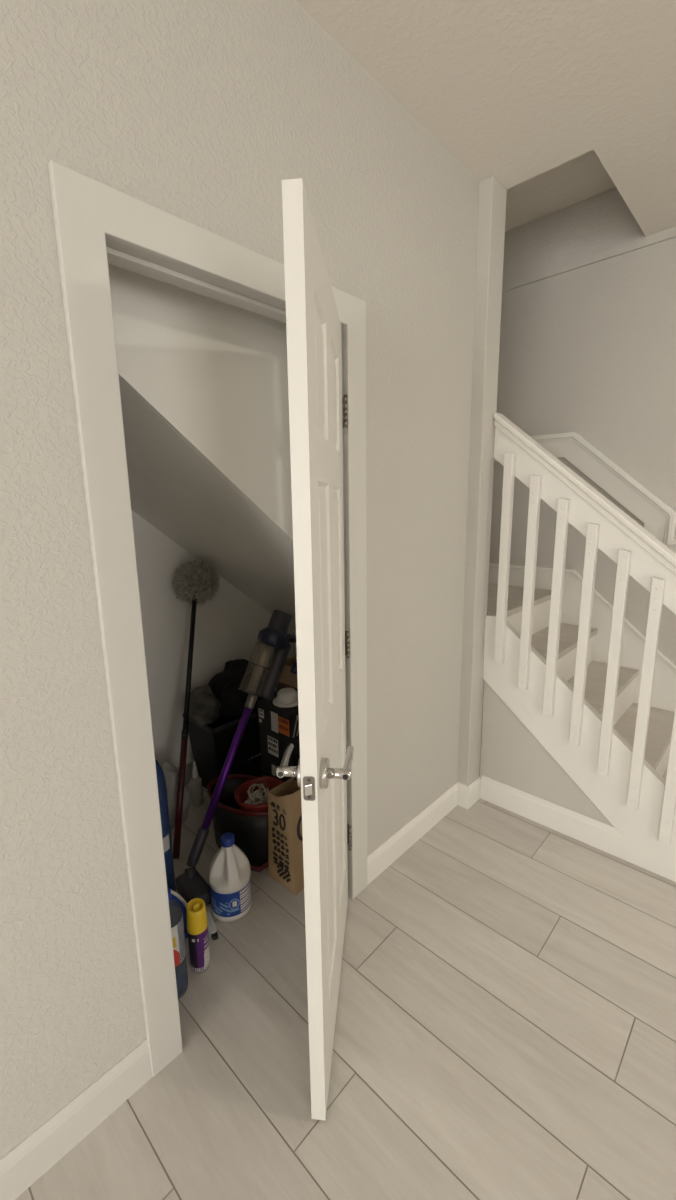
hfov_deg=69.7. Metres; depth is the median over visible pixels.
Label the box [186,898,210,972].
spray can
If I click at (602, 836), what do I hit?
baseboard
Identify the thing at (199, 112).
wall
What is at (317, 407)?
door
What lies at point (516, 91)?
ceiling
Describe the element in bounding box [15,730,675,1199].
floor
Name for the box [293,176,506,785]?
wall
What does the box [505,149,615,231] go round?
ceiling
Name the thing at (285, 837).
paper bag
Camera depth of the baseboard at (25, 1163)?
1.16 m
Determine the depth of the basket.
2.12 m
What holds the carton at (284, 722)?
on the carton at (273, 746)
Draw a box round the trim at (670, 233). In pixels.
[502,226,675,291]
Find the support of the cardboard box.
on the floor
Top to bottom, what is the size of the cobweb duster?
1.249 m
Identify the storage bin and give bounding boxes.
[182,712,261,788]
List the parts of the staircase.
skirt moulding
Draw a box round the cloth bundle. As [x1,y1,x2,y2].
[189,683,220,725]
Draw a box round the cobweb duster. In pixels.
[171,559,219,858]
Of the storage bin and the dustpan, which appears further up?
the storage bin
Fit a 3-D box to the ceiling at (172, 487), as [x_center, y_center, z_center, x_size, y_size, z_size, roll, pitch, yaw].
[-0.639,-0.430,1.933,0.960,1.700,2.000,10,15,42]
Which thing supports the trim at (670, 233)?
attached to the wall at (589, 351)
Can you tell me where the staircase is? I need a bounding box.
[483,563,675,881]
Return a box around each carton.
[257,687,298,739]
[259,726,299,781]
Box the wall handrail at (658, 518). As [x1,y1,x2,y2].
[494,432,675,552]
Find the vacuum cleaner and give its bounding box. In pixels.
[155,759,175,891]
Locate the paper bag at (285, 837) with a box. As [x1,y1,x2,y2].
[268,777,303,895]
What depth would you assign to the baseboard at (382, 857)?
2.21 m
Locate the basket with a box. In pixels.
[234,776,283,811]
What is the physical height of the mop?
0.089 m
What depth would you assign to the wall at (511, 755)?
2.33 m
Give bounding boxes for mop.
[244,783,268,804]
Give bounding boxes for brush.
[207,911,217,939]
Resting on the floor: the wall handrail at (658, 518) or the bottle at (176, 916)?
the bottle at (176, 916)
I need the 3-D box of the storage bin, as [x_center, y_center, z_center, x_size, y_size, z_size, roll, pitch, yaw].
[-0.597,0.801,2.664,0.290,0.416,0.370,10,15,42]
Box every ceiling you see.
[119,378,295,630]
[295,0,675,235]
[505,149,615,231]
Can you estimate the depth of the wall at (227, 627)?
2.56 m
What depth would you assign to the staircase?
2.29 m
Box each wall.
[0,0,479,1157]
[108,264,292,541]
[131,510,292,767]
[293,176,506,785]
[480,680,613,826]
[482,187,675,715]
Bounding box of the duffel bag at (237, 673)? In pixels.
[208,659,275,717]
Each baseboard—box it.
[0,1039,151,1199]
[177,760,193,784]
[367,776,480,884]
[480,775,622,857]
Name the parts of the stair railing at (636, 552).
rail moulding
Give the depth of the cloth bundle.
2.42 m
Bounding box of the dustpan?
[169,890,187,938]
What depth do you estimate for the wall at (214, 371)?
1.45 m
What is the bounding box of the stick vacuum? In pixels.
[175,609,296,905]
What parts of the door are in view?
lever handle, latch plate, lever handle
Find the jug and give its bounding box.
[209,832,251,921]
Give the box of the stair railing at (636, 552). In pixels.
[493,412,675,846]
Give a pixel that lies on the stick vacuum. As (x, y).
(191, 885)
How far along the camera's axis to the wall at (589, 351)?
2.61 m
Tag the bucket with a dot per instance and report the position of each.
(248, 823)
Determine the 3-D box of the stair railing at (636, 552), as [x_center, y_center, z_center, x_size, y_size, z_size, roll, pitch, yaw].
[1.173,0.188,1.935,1.237,1.932,0.111,10,15,42]
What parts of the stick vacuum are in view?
cyclone crown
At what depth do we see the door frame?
1.13 m
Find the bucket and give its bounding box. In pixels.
[207,774,283,871]
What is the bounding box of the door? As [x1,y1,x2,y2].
[276,178,353,1120]
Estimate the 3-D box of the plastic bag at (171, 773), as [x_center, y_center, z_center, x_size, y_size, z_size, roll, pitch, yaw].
[-0.798,0.926,2.324,0.205,0.309,0.147,10,15,42]
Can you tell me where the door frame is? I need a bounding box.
[48,160,366,1076]
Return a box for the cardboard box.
[277,656,297,692]
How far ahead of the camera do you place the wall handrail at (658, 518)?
2.60 m
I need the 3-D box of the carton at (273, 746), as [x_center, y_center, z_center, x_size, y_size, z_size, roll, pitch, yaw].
[-0.208,0.717,2.360,0.232,0.242,0.248,10,15,42]
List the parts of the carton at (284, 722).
domed cap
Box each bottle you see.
[167,887,187,997]
[190,761,202,806]
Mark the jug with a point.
(229, 870)
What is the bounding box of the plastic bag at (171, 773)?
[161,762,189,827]

